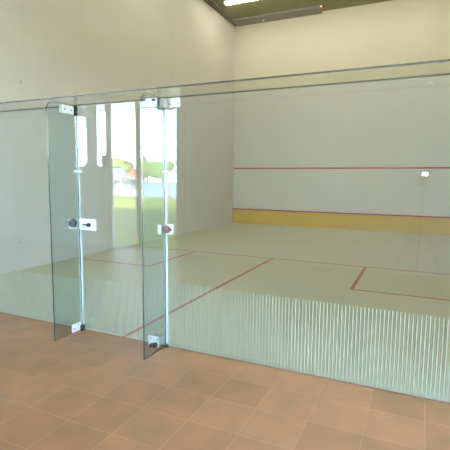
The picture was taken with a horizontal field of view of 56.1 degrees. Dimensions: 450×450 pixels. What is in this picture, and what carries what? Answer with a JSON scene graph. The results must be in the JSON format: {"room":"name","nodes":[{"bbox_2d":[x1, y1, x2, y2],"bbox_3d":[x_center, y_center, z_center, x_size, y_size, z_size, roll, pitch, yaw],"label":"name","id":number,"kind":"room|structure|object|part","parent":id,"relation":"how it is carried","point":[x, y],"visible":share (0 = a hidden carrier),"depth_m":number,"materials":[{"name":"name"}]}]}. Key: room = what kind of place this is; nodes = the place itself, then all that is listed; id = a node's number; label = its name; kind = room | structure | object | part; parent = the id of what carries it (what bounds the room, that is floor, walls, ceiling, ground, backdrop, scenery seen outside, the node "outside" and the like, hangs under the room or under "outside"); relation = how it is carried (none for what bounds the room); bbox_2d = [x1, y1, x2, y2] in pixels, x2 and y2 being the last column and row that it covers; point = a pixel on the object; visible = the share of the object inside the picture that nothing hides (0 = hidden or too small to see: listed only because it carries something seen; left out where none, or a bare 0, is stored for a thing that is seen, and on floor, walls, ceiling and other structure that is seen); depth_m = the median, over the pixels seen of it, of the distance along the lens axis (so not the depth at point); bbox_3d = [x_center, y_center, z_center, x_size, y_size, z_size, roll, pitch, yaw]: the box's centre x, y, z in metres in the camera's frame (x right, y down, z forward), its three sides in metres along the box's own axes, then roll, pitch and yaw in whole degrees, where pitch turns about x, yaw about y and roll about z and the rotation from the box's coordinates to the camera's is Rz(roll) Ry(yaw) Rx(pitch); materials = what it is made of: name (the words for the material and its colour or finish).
{"room":"sports hall","nodes":[
{"label":"sports hall","id":0,"kind":"room"},
{"bbox_2d":[0,0,234,273],"bbox_3d":[-1.846,-2.735,9.272,0.200,6.260,9.750,3,7,25],"label":"wall","id":1,"kind":"structure","parent":0,"point":[49,48],"depth_m":8.24,"materials":[{"name":"paint"}]},
{"bbox_2d":[204,0,237,25],"bbox_3d":[-1.639,-5.819,8.934,0.125,0.050,9.600,3,7,25],"label":"trim","id":2,"kind":"structure","parent":1,"relation":"attached to","point":[207,2],"depth_m":12.16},
{"bbox_2d":[0,223,449,449],"bbox_3d":[-0.182,0.780,6.628,11.800,0.120,14.100,3,7,25],"label":"floor","id":3,"kind":"structure","parent":0,"point":[398,273],"depth_m":3.59,"materials":[{"name":"beige wood"}]},
{"bbox_2d":[0,108,80,325],"bbox_3d":[-2.598,-0.112,4.473,2.704,2.078,0.058,3,7,25],"label":"glass screen","id":4,"kind":"object","parent":3,"relation":"on","point":[73,223],"visible":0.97,"depth_m":4.20,"materials":[{"name":"glass"}]},
{"bbox_3d":[-1.415,-0.017,3.917,0.084,0.084,0.026,3,7,25],"label":"knob","id":5,"kind":"part","parent":4,"relation":"part of","materials":[{"name":"metal"}]},
{"bbox_3d":[-1.419,-0.011,3.944,0.098,0.090,0.018,3,7,25],"label":"keeper plate","id":6,"kind":"part","parent":4,"relation":"part of","materials":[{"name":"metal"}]},
{"bbox_2d":[46,101,84,340],"bbox_3d":[-1.416,-0.024,3.773,0.092,2.078,0.350,3,7,25],"label":"glass fin","id":7,"kind":"object","parent":3,"relation":"on","point":[71,110],"visible":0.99,"depth_m":3.85,"materials":[{"name":"glass"}]},
{"bbox_3d":[-1.382,-1.014,3.705,0.012,0.071,0.133,3,7,25],"label":"clamp plate","id":8,"kind":"part","parent":7,"relation":"part of","materials":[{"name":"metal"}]},
{"bbox_3d":[-1.389,0.957,3.948,0.010,0.079,0.115,3,7,25],"label":"clamp plate","id":9,"kind":"part","parent":7,"relation":"part of","materials":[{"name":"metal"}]},
{"bbox_2d":[78,98,164,347],"bbox_3d":[-0.948,-0.013,3.681,0.908,2.064,0.124,3,7,25],"label":"door","id":10,"kind":"structure","parent":3,"relation":"on","point":[154,341],"depth_m":3.80,"materials":[{"name":"glass"}]},
{"bbox_3d":[-1.256,-0.004,3.868,0.191,0.105,0.020,3,7,25],"label":"lock plate","id":11,"kind":"part","parent":10,"relation":"part of","materials":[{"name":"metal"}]},
{"bbox_3d":[-0.589,-0.979,3.374,0.105,0.070,0.012,3,7,25],"label":"hinge plate","id":12,"kind":"part","parent":10,"relation":"part of","materials":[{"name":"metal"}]},
{"bbox_3d":[-0.607,0.988,3.590,0.105,0.092,0.012,3,7,25],"label":"hinge plate","id":13,"kind":"part","parent":10,"relation":"part of","materials":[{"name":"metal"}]},
{"bbox_3d":[-0.547,0.038,3.546,0.038,0.080,0.014,3,7,25],"label":"hinge plate","id":14,"kind":"part","parent":10,"relation":"part of","materials":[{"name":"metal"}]},
{"bbox_2d":[140,93,170,359],"bbox_3d":[-0.551,0.026,3.388,0.112,2.078,0.330,3,7,25],"label":"glass fin","id":15,"kind":"object","parent":3,"relation":"on","point":[165,229],"visible":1,"depth_m":3.47,"materials":[{"name":"glass"}]},
{"bbox_2d":[166,75,449,402],"bbox_3d":[0.751,0.086,2.956,2.726,2.078,0.029,3,7,25],"label":"glass screen","id":16,"kind":"object","parent":3,"relation":"on","point":[173,102],"visible":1,"depth_m":3.10,"materials":[{"name":"glass"}]},
{"bbox_3d":[-0.458,0.036,3.506,0.064,0.085,0.012,3,7,25],"label":"clamp plate","id":17,"kind":"part","parent":16,"relation":"part of","materials":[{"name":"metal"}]},
{"bbox_3d":[-0.403,-0.978,3.374,0.103,0.072,0.012,3,7,25],"label":"clamp plate","id":18,"kind":"part","parent":16,"relation":"part of","materials":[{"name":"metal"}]},
{"bbox_2d":[0,59,449,111],"bbox_3d":[-0.973,-1.039,3.459,6.396,0.012,0.337,3,7,25],"label":"beam","id":19,"kind":"structure","parent":16,"relation":"on","point":[445,60],"depth_m":2.90,"materials":[{"name":"clear glass"}]},
{"bbox_2d":[214,0,391,18],"bbox_3d":[1.222,-5.777,7.639,6.800,0.200,9.950,3,7,25],"label":"ceiling","id":20,"kind":"structure","parent":0,"point":[255,7],"depth_m":11.76,"materials":[{"name":"beige paint"}]},
{"bbox_2d":[223,0,252,5],"bbox_3d":[0.581,-6.028,11.260,1.320,0.099,0.180,3,7,25],"label":"fluorescent light","id":21,"kind":"object","parent":20,"relation":"attached to","point":[225,2],"visible":1,"depth_m":11.39,"materials":[{"name":"white plastic"}]},
{"bbox_2d":[233,0,449,216],"bbox_3d":[3.235,-3.030,12.393,6.800,6.260,0.200,3,7,25],"label":"wall","id":22,"kind":"structure","parent":0,"point":[381,147],"depth_m":12.11,"materials":[{"name":"paint"}]},
{"bbox_2d":[233,5,321,25],"bbox_3d":[1.516,-6.174,12.483,2.615,0.060,0.480,3,7,25],"label":"trim","id":23,"kind":"structure","parent":22,"relation":"attached to","point":[312,10],"depth_m":12.40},
{"bbox_2d":[232,208,449,234],"bbox_3d":[3.156,-0.146,12.597,6.396,0.479,0.044,3,7,25],"label":"board","id":24,"kind":"object","parent":22,"relation":"attached to","point":[339,220],"visible":1,"depth_m":12.39,"materials":[{"name":"yellow wood"}]}
]}

